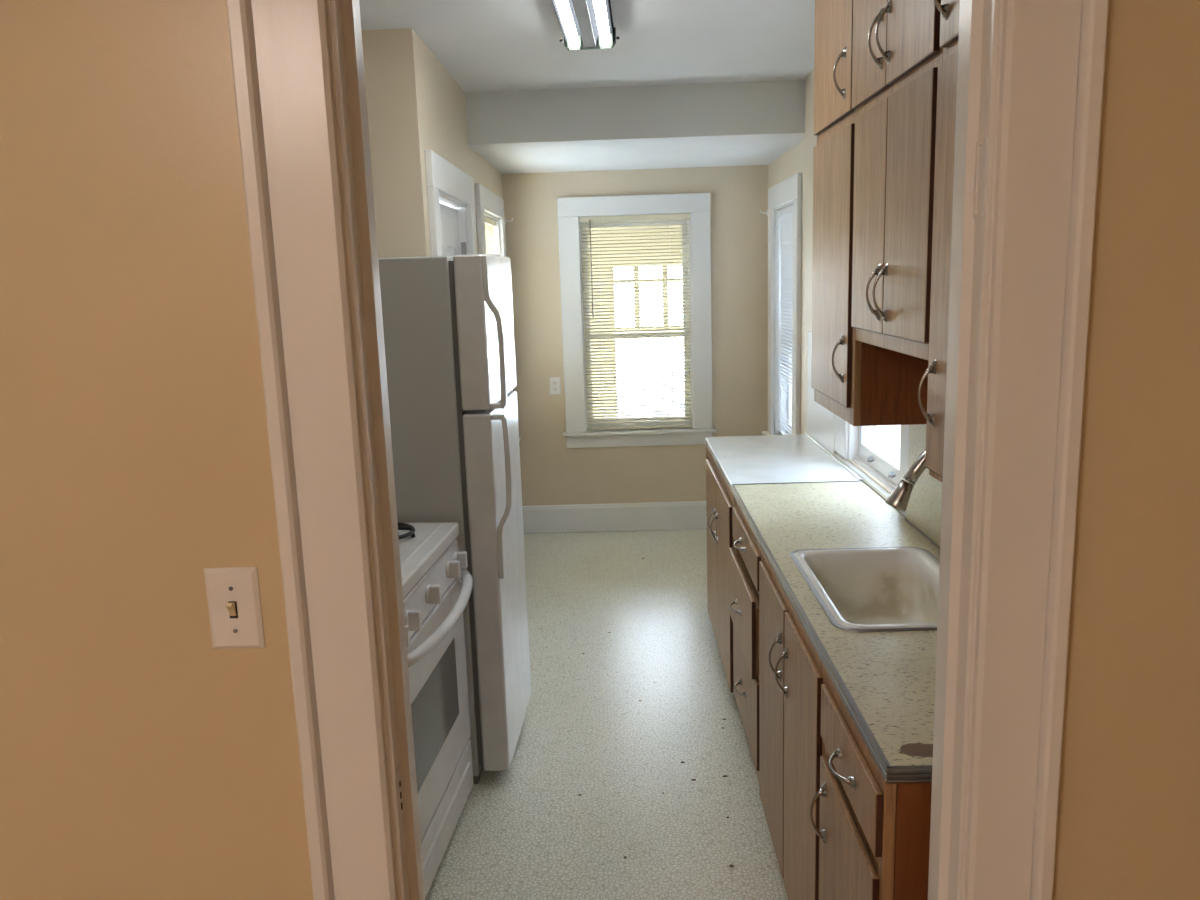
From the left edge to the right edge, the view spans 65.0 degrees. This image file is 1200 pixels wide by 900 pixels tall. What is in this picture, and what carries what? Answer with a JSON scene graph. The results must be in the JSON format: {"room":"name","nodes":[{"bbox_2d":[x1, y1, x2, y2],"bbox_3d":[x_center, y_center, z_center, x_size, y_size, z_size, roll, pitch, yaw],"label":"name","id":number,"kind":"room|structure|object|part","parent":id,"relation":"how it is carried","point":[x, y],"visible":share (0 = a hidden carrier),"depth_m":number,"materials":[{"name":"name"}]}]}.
{"room":"hallway outside kitchen","nodes":[
{"label":"hallway outside kitchen","id":0,"kind":"room"},
{"bbox_2d":[361,30,391,257],"bbox_3d":[-1.070,-0.235,3.703,0.613,2.610,0.130,-2,11,1],"label":"wall","id":1,"kind":"structure","parent":0,"point":[369,38],"depth_m":3.46,"materials":[{"name":"beige paint"}]},
{"bbox_2d":[376,28,502,257],"bbox_3d":[-0.679,-0.473,4.913,0.130,2.610,2.610,-2,11,1],"label":"wall","id":2,"kind":"structure","parent":0,"point":[423,105],"depth_m":3.51,"materials":[{"name":"beige paint"}]},
{"bbox_2d":[424,150,476,256],"bbox_3d":[-0.669,-0.146,4.275,0.159,2.200,1.065,-2,11,1],"label":"door","id":3,"kind":"structure","parent":2,"relation":"in","point":[452,223],"depth_m":4.12,"materials":[{"name":"white wood"}]},
{"bbox_2d":[475,183,520,440],"bbox_3d":[-0.656,-0.673,5.479,0.221,1.597,1.099,-2,11,1],"label":"window","id":4,"kind":"structure","parent":2,"relation":"in","point":[490,205],"depth_m":5.23,"materials":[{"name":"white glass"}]},
{"bbox_2d":[484,216,495,253],"bbox_3d":[-0.636,-0.664,5.482,0.029,1.343,0.788,-2,11,1],"label":"window blind","id":5,"kind":"object","parent":4,"relation":"attached to","point":[490,224],"visible":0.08,"depth_m":5.55,"materials":[{"name":"white plastic"}]},
{"bbox_3d":[-0.596,-0.725,5.468,0.026,1.495,1.055,-2,11,1],"label":"casing","id":6,"kind":"part","parent":4,"relation":"part of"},
{"bbox_2d":[359,0,814,91],"bbox_3d":[-0.130,-1.487,2.860,2.600,0.100,3.475,-2,11,1],"label":"ceiling","id":7,"kind":"structure","parent":0,"point":[484,45],"depth_m":3.68,"materials":[{"name":"white paint"}]},
{"bbox_2d":[552,0,619,49],"bbox_3d":[-0.065,-1.405,2.880,0.220,0.073,1.223,-1,11,3],"label":"tube light","id":8,"kind":"object","parent":7,"relation":"attached to","point":[584,24],"visible":1,"depth_m":3.20,"materials":[{"name":"white plastic"}]},
{"bbox_2d":[0,0,1199,899],"bbox_3d":[0.032,0.130,1.286,3.800,2.710,0.060,-2,11,1],"label":"wall","id":9,"kind":"structure","parent":0,"point":[141,758],"depth_m":1.24,"materials":[{"name":"beige paint"}]},
{"bbox_2d":[204,567,264,648],"bbox_3d":[-0.495,0.216,1.270,0.072,0.115,0.019,-2,11,1],"label":"light switch","id":10,"kind":"object","parent":9,"relation":"attached to","point":[233,593],"visible":1,"depth_m":1.27,"materials":[{"name":"white plastic"}]},
{"bbox_2d":[425,529,788,899],"bbox_3d":[-0.032,1.056,4.050,2.600,0.120,5.150,-2,11,1],"label":"floor","id":11,"kind":"structure","parent":0,"point":[525,831],"depth_m":3.40,"materials":[{"name":"tile"}]},
{"bbox_2d":[398,522,472,898],"bbox_3d":[-0.765,0.700,2.759,0.740,1.100,0.755,-1,11,5],"label":"gas stove","id":12,"kind":"object","parent":11,"relation":"on","point":[435,600],"visible":0.3,"depth_m":2.76,"materials":[{"name":"white metal"}]},
{"bbox_3d":[-0.499,0.467,2.371,0.038,0.054,0.054,-1,11,5],"label":"knob","id":13,"kind":"part","parent":12,"relation":"part of","materials":[{"name":"white plastic"}]},
{"bbox_3d":[-0.490,0.447,2.474,0.038,0.054,0.054,-1,11,5],"label":"knob","id":14,"kind":"part","parent":12,"relation":"part of","materials":[{"name":"white plastic"}]},
{"bbox_2d":[398,522,458,598],"bbox_3d":[-0.796,0.326,2.691,0.622,0.048,0.755,-1,11,5],"label":"cooktop","id":15,"kind":"object","parent":12,"relation":"in","point":[421,550],"depth_m":2.77,"materials":[{"name":"white metal"}]},
{"bbox_3d":[-0.496,0.411,2.679,0.022,0.116,0.747,-1,11,5],"label":"control panel","id":16,"kind":"part","parent":12,"relation":"part of","materials":[{"name":"white metal"}]},
{"bbox_3d":[-0.471,0.409,2.676,0.038,0.054,0.054,-1,11,5],"label":"knob","id":17,"kind":"part","parent":12,"relation":"part of","materials":[{"name":"white plastic"}]},
{"bbox_3d":[-0.485,0.751,2.743,0.021,0.564,0.747,-1,11,5],"label":"oven door","id":18,"kind":"part","parent":12,"relation":"part of","materials":[{"name":"white metal"}]},
{"bbox_3d":[-0.444,0.473,2.686,0.082,0.044,0.729,-1,11,5],"label":"door handle","id":19,"kind":"part","parent":12,"relation":"part of","materials":[{"name":"white metal"}]},
{"bbox_3d":[-0.470,1.119,2.811,0.028,0.168,0.747,-1,11,5],"label":"drawer","id":20,"kind":"part","parent":12,"relation":"part of","materials":[{"name":"white metal"}]},
{"bbox_3d":[-0.450,0.367,2.899,0.038,0.054,0.054,-1,11,5],"label":"knob","id":21,"kind":"part","parent":12,"relation":"part of","materials":[{"name":"white plastic"}]},
{"bbox_3d":[-0.441,0.349,2.992,0.038,0.054,0.054,-1,11,5],"label":"knob","id":22,"kind":"part","parent":12,"relation":"part of","materials":[{"name":"white plastic"}]},
{"bbox_2d":[378,254,530,783],"bbox_3d":[-0.642,0.219,3.393,0.756,1.805,0.615,-1,11,3],"label":"refrigerator","id":23,"kind":"object","parent":11,"relation":"on","point":[448,325],"visible":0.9,"depth_m":3.05,"materials":[{"name":"white metal"}]},
{"bbox_3d":[-0.387,-0.422,3.259,0.092,0.486,0.615,-1,11,3],"label":"freezer door","id":24,"kind":"part","parent":23,"relation":"part of","materials":[{"name":"white metal"}]},
{"bbox_3d":[-0.332,-0.367,2.967,0.059,0.478,0.025,-1,11,3],"label":"handle","id":25,"kind":"part","parent":23,"relation":"part of","materials":[{"name":"white ceramic"}]},
{"bbox_3d":[-0.359,0.438,3.419,0.092,1.237,0.615,-1,11,3],"label":"fridge door","id":26,"kind":"part","parent":23,"relation":"part of","materials":[{"name":"white metal"}]},
{"bbox_3d":[-0.314,0.154,3.064,0.058,0.543,0.025,-1,11,3],"label":"handle","id":27,"kind":"part","parent":23,"relation":"part of","materials":[{"name":"white ceramic"}]},
{"bbox_2d":[706,445,740,717],"bbox_3d":[0.742,0.501,4.141,0.536,0.888,1.139,-2,11,1],"label":"base cabinet","id":28,"kind":"object","parent":11,"relation":"on","point":[720,500],"visible":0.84,"depth_m":3.94,"materials":[{"name":"brown wood"}]},
{"bbox_3d":[0.483,0.314,4.075,0.033,0.138,0.015,-2,11,1],"label":"handle","id":29,"kind":"part","parent":28,"relation":"part of","materials":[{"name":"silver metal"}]},
{"bbox_3d":[0.522,0.454,4.293,0.028,0.750,0.463,-2,11,1],"label":"door","id":30,"kind":"part","parent":28,"relation":"part of","materials":[{"name":"brown wood"}]},
{"bbox_3d":[0.481,0.330,3.982,0.033,0.138,0.015,-2,11,1],"label":"handle","id":31,"kind":"part","parent":28,"relation":"part of","materials":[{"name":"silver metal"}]},
{"bbox_3d":[0.515,0.539,3.836,0.028,0.750,0.453,-2,11,1],"label":"door","id":32,"kind":"part","parent":28,"relation":"part of","materials":[{"name":"brown wood"}]},
{"bbox_2d":[705,433,861,489],"bbox_3d":[0.759,0.036,4.114,0.500,0.035,1.073,-2,11,1],"label":"countertop","id":33,"kind":"structure","parent":28,"relation":"on","point":[798,458],"depth_m":4.01,"materials":[{"name":"laminate"}]},
{"bbox_2d":[729,499,761,779],"bbox_3d":[0.723,0.670,3.240,0.544,0.888,0.654,-2,11,1],"label":"base cabinet","id":34,"kind":"object","parent":11,"relation":"on","point":[744,563],"visible":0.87,"depth_m":3.16,"materials":[{"name":"brown wood"}]},
{"bbox_3d":[0.464,0.543,3.253,0.033,0.015,0.138,-2,11,1],"label":"handle","id":35,"kind":"part","parent":34,"relation":"part of","materials":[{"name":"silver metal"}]},
{"bbox_3d":[0.468,0.323,3.187,0.033,0.015,0.138,-2,11,1],"label":"handle","id":36,"kind":"part","parent":34,"relation":"part of","materials":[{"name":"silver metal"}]},
{"bbox_3d":[0.484,0.831,3.282,0.033,0.015,0.138,-2,11,1],"label":"handle","id":37,"kind":"part","parent":34,"relation":"part of","materials":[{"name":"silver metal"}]},
{"bbox_3d":[0.642,0.539,3.240,0.324,0.260,0.590,-2,11,1],"label":"drawer","id":38,"kind":"part","parent":34,"relation":"part of","materials":[{"name":"brown wood"}]},
{"bbox_3d":[0.657,0.820,3.274,0.312,0.295,0.605,-2,11,1],"label":"drawer","id":39,"kind":"part","parent":34,"relation":"part of","materials":[{"name":"brown wood"}]},
{"bbox_3d":[0.640,0.317,3.178,0.312,0.114,0.620,-2,11,1],"label":"drawer","id":40,"kind":"part","parent":34,"relation":"part of","materials":[{"name":"brown wood"}]},
{"bbox_2d":[759,550,825,899],"bbox_3d":[0.717,0.810,2.490,0.532,0.888,0.869,-2,11,1],"label":"base cabinet","id":41,"kind":"object","parent":11,"relation":"on","point":[791,669],"visible":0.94,"depth_m":2.39,"materials":[{"name":"brown wood"}]},
{"bbox_3d":[0.498,0.747,2.688,0.024,0.765,0.420,-2,11,1],"label":"door","id":42,"kind":"part","parent":41,"relation":"part of","materials":[{"name":"brown wood"}]},
{"bbox_3d":[0.459,0.545,2.474,0.033,0.138,0.015,-2,11,1],"label":"handle","id":43,"kind":"part","parent":41,"relation":"part of","materials":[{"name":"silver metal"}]},
{"bbox_3d":[0.457,0.562,2.380,0.033,0.138,0.015,-2,11,1],"label":"handle","id":44,"kind":"part","parent":41,"relation":"part of","materials":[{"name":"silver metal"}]},
{"bbox_3d":[0.504,0.775,2.487,0.020,0.803,0.869,-2,11,1],"label":"frame","id":45,"kind":"part","parent":41,"relation":"part of","materials":[{"name":"brown wood"}]},
{"bbox_3d":[0.491,0.824,2.276,0.024,0.765,0.397,-2,11,1],"label":"door","id":46,"kind":"part","parent":41,"relation":"part of","materials":[{"name":"brown wood"}]},
{"bbox_2d":[731,481,939,783],"bbox_3d":[0.738,0.332,2.557,0.512,0.026,2.096,-2,11,1],"label":"countertop","id":47,"kind":"structure","parent":41,"relation":"on","point":[885,681],"depth_m":2.09,"materials":[{"name":"laminate"}]},
{"bbox_2d":[790,547,939,631],"bbox_3d":[0.736,0.430,2.432,0.396,0.184,0.635,-2,11,1],"label":"sink","id":48,"kind":"object","parent":47,"relation":"in","point":[869,589],"visible":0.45,"depth_m":2.68,"materials":[{"name":"white ceramic"}]},
{"bbox_2d":[885,449,925,511],"bbox_3d":[0.849,0.157,2.371,0.247,0.378,0.118,2,11,22],"label":"faucet","id":49,"kind":"object","parent":47,"relation":"on","point":[899,498],"visible":0.34,"depth_m":2.35,"materials":[{"name":"silver metal"}]},
{"bbox_3d":[0.861,0.097,2.365,0.200,0.258,0.033,-2,11,1],"label":"spout","id":50,"kind":"part","parent":49,"relation":"part of","materials":[{"name":"silver metal"}]},
{"bbox_2d":[810,669,931,899],"bbox_3d":[0.706,0.932,1.842,0.532,0.888,0.449,-2,11,1],"label":"base cabinet","id":51,"kind":"object","parent":11,"relation":"on","point":[873,833],"visible":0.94,"depth_m":1.67,"materials":[{"name":"brown wood"}]},
{"bbox_3d":[0.454,0.758,1.966,0.033,0.138,0.015,-2,11,1],"label":"handle","id":52,"kind":"part","parent":51,"relation":"part of","materials":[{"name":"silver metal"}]},
{"bbox_3d":[0.444,0.592,1.757,0.033,0.015,0.138,-2,11,1],"label":"handle","id":53,"kind":"part","parent":51,"relation":"part of","materials":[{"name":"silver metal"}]},
{"bbox_3d":[0.486,0.984,1.856,0.024,0.605,0.415,-2,11,1],"label":"door","id":54,"kind":"part","parent":51,"relation":"part of","materials":[{"name":"brown wood"}]},
{"bbox_3d":[0.617,0.582,1.773,0.312,0.117,0.426,-2,11,1],"label":"drawer","id":55,"kind":"part","parent":51,"relation":"part of","materials":[{"name":"brown wood"}]},
{"bbox_3d":[0.493,0.896,1.839,0.020,0.803,0.449,-2,11,1],"label":"frame","id":56,"kind":"part","parent":51,"relation":"part of","materials":[{"name":"brown wood"}]},
{"bbox_2d":[587,225,681,417],"bbox_3d":[0.201,-0.933,6.975,2.650,2.800,1.340,-2,11,1],"label":"wall","id":57,"kind":"structure","parent":0,"point":[667,226],"depth_m":7.45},
{"bbox_2d":[610,261,682,414],"bbox_3d":[0.449,-0.806,7.615,0.700,1.400,0.040,-2,11,1],"label":"window","id":58,"kind":"structure","parent":57,"relation":"in","point":[659,264],"depth_m":7.52,"materials":[{"name":"white wood"}]},
{"bbox_2d":[502,165,767,505],"bbox_3d":[0.190,-0.771,6.248,2.650,3.050,0.150,-2,11,1],"label":"wall","id":59,"kind":"structure","parent":0,"point":[552,473],"depth_m":6.17,"materials":[{"name":"beige paint"}]},
{"bbox_2d":[549,377,560,394],"bbox_3d":[-0.297,-0.424,6.240,0.074,0.117,0.009,-2,11,1],"label":"wall outlet","id":60,"kind":"object","parent":59,"relation":"attached to","point":[555,382],"visible":1,"depth_m":6.24,"materials":[{"name":"white plastic"}]},
{"bbox_2d":[522,501,706,533],"bbox_3d":[0.291,0.453,6.381,1.690,0.190,0.034,-2,11,1],"label":"baseboard","id":61,"kind":"structure","parent":59,"relation":"attached to","point":[685,515],"depth_m":6.38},
{"bbox_3d":[0.292,0.540,6.387,1.646,0.016,0.013,-2,11,1],"label":"shoe moulding","id":62,"kind":"part","parent":61,"relation":"part of","materials":[{"name":"white wood"}]},
{"bbox_2d":[557,193,715,447],"bbox_3d":[0.239,-0.837,6.219,1.018,1.623,0.241,-2,11,1],"label":"window","id":63,"kind":"structure","parent":59,"relation":"in","point":[569,209],"depth_m":6.16,"materials":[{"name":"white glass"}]},
{"bbox_3d":[0.235,-1.135,6.243,0.690,0.783,0.034,-2,11,1],"label":"sash","id":64,"kind":"part","parent":63,"relation":"part of","materials":[{"name":"white wood"}]},
{"bbox_2d":[579,213,691,429],"bbox_3d":[0.242,-0.821,6.147,0.706,1.382,0.044,-2,11,1],"label":"window blind","id":65,"kind":"object","parent":63,"relation":"attached to","point":[669,217],"visible":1,"depth_m":6.16,"materials":[{"name":"white plastic"}]},
{"bbox_3d":[0.012,-0.806,6.162,0.002,1.342,0.029,-2,11,1],"label":"ladder cord","id":66,"kind":"part","parent":65,"relation":"part of","materials":[{"name":"white fabric"}]},
{"bbox_3d":[0.264,-0.151,6.280,0.698,0.014,0.024,-2,11,1],"label":"rail","id":67,"kind":"part","parent":65,"relation":"part of","materials":[{"name":"white plastic"}]},
{"bbox_3d":[0.466,-0.819,6.152,0.002,1.342,0.029,-2,11,1],"label":"ladder cord","id":68,"kind":"part","parent":65,"relation":"part of","materials":[{"name":"white fabric"}]},
{"bbox_3d":[0.256,-0.474,6.330,0.690,0.628,0.034,-2,11,1],"label":"sash","id":69,"kind":"part","parent":63,"relation":"part of","materials":[{"name":"white wood"}]},
{"bbox_2d":[465,80,805,144],"bbox_3d":[0.193,-1.646,4.596,1.692,0.245,0.015,-2,11,1],"label":"beam","id":70,"kind":"structure","parent":0,"point":[756,107],"depth_m":4.59,"materials":[{"name":"white paint"}]},
{"bbox_2d":[469,133,804,173],"bbox_3d":[0.140,-1.831,5.322,2.150,0.345,1.480,-2,11,1],"label":"ceiling","id":71,"kind":"structure","parent":0,"point":[738,150],"depth_m":5.18,"materials":[{"name":"white paint"}]},
{"bbox_2d":[768,69,905,516],"bbox_3d":[1.114,-0.317,3.766,0.220,2.610,4.865,-2,11,1],"label":"wall","id":72,"kind":"structure","parent":0,"point":[799,159],"depth_m":4.63,"materials":[{"name":"beige paint"}]},
{"bbox_2d":[762,173,801,434],"bbox_3d":[1.150,-0.734,5.521,0.251,1.627,1.004,-2,11,1],"label":"window","id":73,"kind":"structure","parent":72,"relation":"in","point":[788,192],"depth_m":5.79,"materials":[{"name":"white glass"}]},
{"bbox_2d":[778,205,792,434],"bbox_3d":[1.116,-0.722,5.524,0.029,1.371,0.698,-2,11,1],"label":"window blind","id":74,"kind":"object","parent":73,"relation":"attached to","point":[786,214],"visible":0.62,"depth_m":5.62,"materials":[{"name":"white plastic"}]},
{"bbox_3d":[1.120,-0.758,5.767,0.029,1.331,0.002,-2,11,1],"label":"ladder cord","id":75,"kind":"part","parent":74,"relation":"part of","materials":[{"name":"white plastic"}]},
{"bbox_3d":[1.193,-0.396,5.584,0.034,0.708,0.706,-2,11,1],"label":"sash","id":76,"kind":"part","parent":73,"relation":"part of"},
{"bbox_2d":[807,331,836,455],"bbox_3d":[1.010,-0.273,4.299,0.012,0.506,0.583,-2,11,1],"label":"backsplash","id":77,"kind":"structure","parent":72,"relation":"attached to","point":[820,421],"depth_m":4.37,"materials":[{"name":"white paint"}]},
{"bbox_2d":[811,0,927,425],"bbox_3d":[0.805,-0.768,2.753,0.326,1.324,0.529,-2,11,1],"label":"upper cabinet","id":78,"kind":"object","parent":72,"relation":"attached to","point":[861,383],"visible":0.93,"depth_m":2.65,"materials":[{"name":"brown wood"}]},
{"bbox_3d":[0.694,-0.538,2.809,0.024,0.762,0.485,-2,11,1],"label":"door","id":79,"kind":"part","parent":78,"relation":"part of","materials":[{"name":"brown wood"}]},
{"bbox_3d":[0.674,-1.168,2.697,0.024,0.447,0.473,-2,11,1],"label":"door","id":80,"kind":"part","parent":78,"relation":"part of","materials":[{"name":"brown wood"}]},
{"bbox_3d":[0.697,-0.765,2.755,0.019,1.324,0.529,-2,11,1],"label":"frame","id":81,"kind":"part","parent":78,"relation":"part of","materials":[{"name":"brown wood"}]},
{"bbox_3d":[0.670,-0.256,2.660,0.033,0.138,0.015,-2,11,1],"label":"handle","id":82,"kind":"part","parent":78,"relation":"part of","materials":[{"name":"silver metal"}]},
{"bbox_3d":[0.646,-1.018,2.546,0.033,0.138,0.015,-2,11,1],"label":"handle","id":83,"kind":"part","parent":78,"relation":"part of","materials":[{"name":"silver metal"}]},
{"bbox_2d":[834,414,908,515],"bbox_3d":[1.049,-0.482,3.421,0.146,1.234,1.025,-2,11,1],"label":"window","id":84,"kind":"structure","parent":72,"relation":"in","point":[856,443],"depth_m":3.66,"materials":[{"name":"white wood"}]},
{"bbox_3d":[0.983,-0.495,3.419,0.016,1.205,1.025,-2,11,1],"label":"casing","id":85,"kind":"part","parent":84,"relation":"part of","materials":[{"name":"white wood"}]},
{"bbox_3d":[1.052,-0.214,3.422,0.034,0.623,0.716,-2,11,1],"label":"sash","id":86,"kind":"part","parent":84,"relation":"part of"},
{"bbox_2d":[851,0,942,359],"bbox_3d":[0.792,-0.780,2.173,0.326,1.086,0.672,-2,11,1],"label":"upper cabinet","id":87,"kind":"object","parent":72,"relation":"attached to","point":[897,53],"visible":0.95,"depth_m":2.13,"materials":[{"name":"brown wood"}]},
{"bbox_3d":[0.667,-1.093,2.296,0.024,0.447,0.318,-2,11,1],"label":"door","id":88,"kind":"part","parent":87,"relation":"part of","materials":[{"name":"brown wood"}]},
{"bbox_3d":[0.683,-0.574,2.364,0.024,0.543,0.300,-2,11,1],"label":"door","id":89,"kind":"part","parent":87,"relation":"part of","materials":[{"name":"brown wood"}]},
{"bbox_3d":[0.658,-0.380,2.276,0.033,0.138,0.015,-2,11,1],"label":"handle","id":90,"kind":"part","parent":87,"relation":"part of","materials":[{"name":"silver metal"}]},
{"bbox_3d":[0.640,-0.956,2.193,0.033,0.138,0.015,-2,11,1],"label":"handle","id":91,"kind":"part","parent":87,"relation":"part of","materials":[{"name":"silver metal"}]},
{"bbox_3d":[0.657,-0.369,2.217,0.033,0.138,0.015,-2,11,1],"label":"handle","id":92,"kind":"part","parent":87,"relation":"part of","materials":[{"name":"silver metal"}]},
{"bbox_3d":[0.639,-0.944,2.131,0.033,0.138,0.015,-2,11,1],"label":"handle","id":93,"kind":"part","parent":87,"relation":"part of","materials":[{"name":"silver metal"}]},
{"bbox_3d":[0.678,-0.517,2.058,0.024,0.543,0.313,-2,11,1],"label":"door","id":94,"kind":"part","parent":87,"relation":"part of","materials":[{"name":"brown wood"}]},
{"bbox_3d":[0.662,-1.033,1.973,0.024,0.447,0.330,-2,11,1],"label":"door","id":95,"kind":"part","parent":87,"relation":"part of","materials":[{"name":"brown wood"}]},
{"bbox_2d":[906,424,942,546],"bbox_3d":[0.974,0.191,2.214,0.020,0.360,1.583,-2,11,1],"label":"backsplash","id":96,"kind":"structure","parent":72,"relation":"attached to","point":[924,508],"depth_m":2.84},
{"bbox_2d":[918,0,959,482],"bbox_3d":[0.785,-0.548,1.579,0.326,1.324,0.579,-2,11,1],"label":"upper cabinet","id":97,"kind":"object","parent":72,"relation":"attached to","point":[936,371],"visible":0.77,"depth_m":1.83,"materials":[{"name":"brown wood"}]},
{"bbox_3d":[0.658,-0.114,1.901,0.033,0.138,0.015,-2,11,1],"label":"handle","id":98,"kind":"part","parent":97,"relation":"part of","materials":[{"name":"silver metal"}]},
{"bbox_3d":[0.633,-0.874,1.759,0.033,0.138,0.015,-2,11,1],"label":"handle","id":99,"kind":"part","parent":97,"relation":"part of","materials":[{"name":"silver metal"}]},
{"bbox_3d":[0.675,-0.309,1.643,0.024,0.798,0.525,-2,11,1],"label":"door","id":100,"kind":"part","parent":97,"relation":"part of","materials":[{"name":"brown wood"}]},
{"bbox_3d":[0.677,-0.545,1.581,0.019,1.324,0.579,-2,11,1],"label":"frame","id":101,"kind":"part","parent":97,"relation":"part of","materials":[{"name":"brown wood"}]},
{"bbox_3d":[0.654,-0.948,1.521,0.024,0.447,0.520,-2,11,1],"label":"door","id":102,"kind":"part","parent":97,"relation":"part of","materials":[{"name":"brown wood"}]},
{"label":"outside","id":103,"kind":"structure","parent":0,"visible":0},
{"bbox_2d":[617,369,684,416],"bbox_3d":[0.242,0.625,10.288,28.000,0.140,28.000,-2,11,1],"label":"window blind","id":104,"kind":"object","parent":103,"point":[682,369],"depth_m":19.64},
{"bbox_3d":[0.033,0.118,1.352,3.800,2.710,0.075,-2,11,1],"label":"wall","id":105,"kind":"structure","parent":0,"visible":0},
{"bbox_2d":[226,0,424,899],"bbox_3d":[-0.346,0.367,1.368,0.129,2.238,0.184,-2,11,1],"label":"door frame","id":106,"kind":"structure","parent":105,"relation":"attached to","point":[298,65],"depth_m":1.23,"materials":[{"name":"white wood"}]},
{"bbox_2d":[928,0,1108,899],"bbox_3d":[0.558,0.342,1.348,0.129,2.238,0.184,-2,11,1],"label":"door frame","id":107,"kind":"structure","parent":105,"relation":"attached to","point":[1029,95],"depth_m":1.22,"materials":[{"name":"wood"}]},
{"bbox_3d":[0.562,0.335,1.431,0.101,2.220,0.018,-2,11,1],"label":"kitchen casing","id":108,"kind":"part","parent":107,"relation":"part of","materials":[{"name":"wood"}]},
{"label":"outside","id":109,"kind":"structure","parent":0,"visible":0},
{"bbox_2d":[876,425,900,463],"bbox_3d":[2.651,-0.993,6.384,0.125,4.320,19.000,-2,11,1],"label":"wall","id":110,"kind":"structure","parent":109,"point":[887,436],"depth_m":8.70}
]}

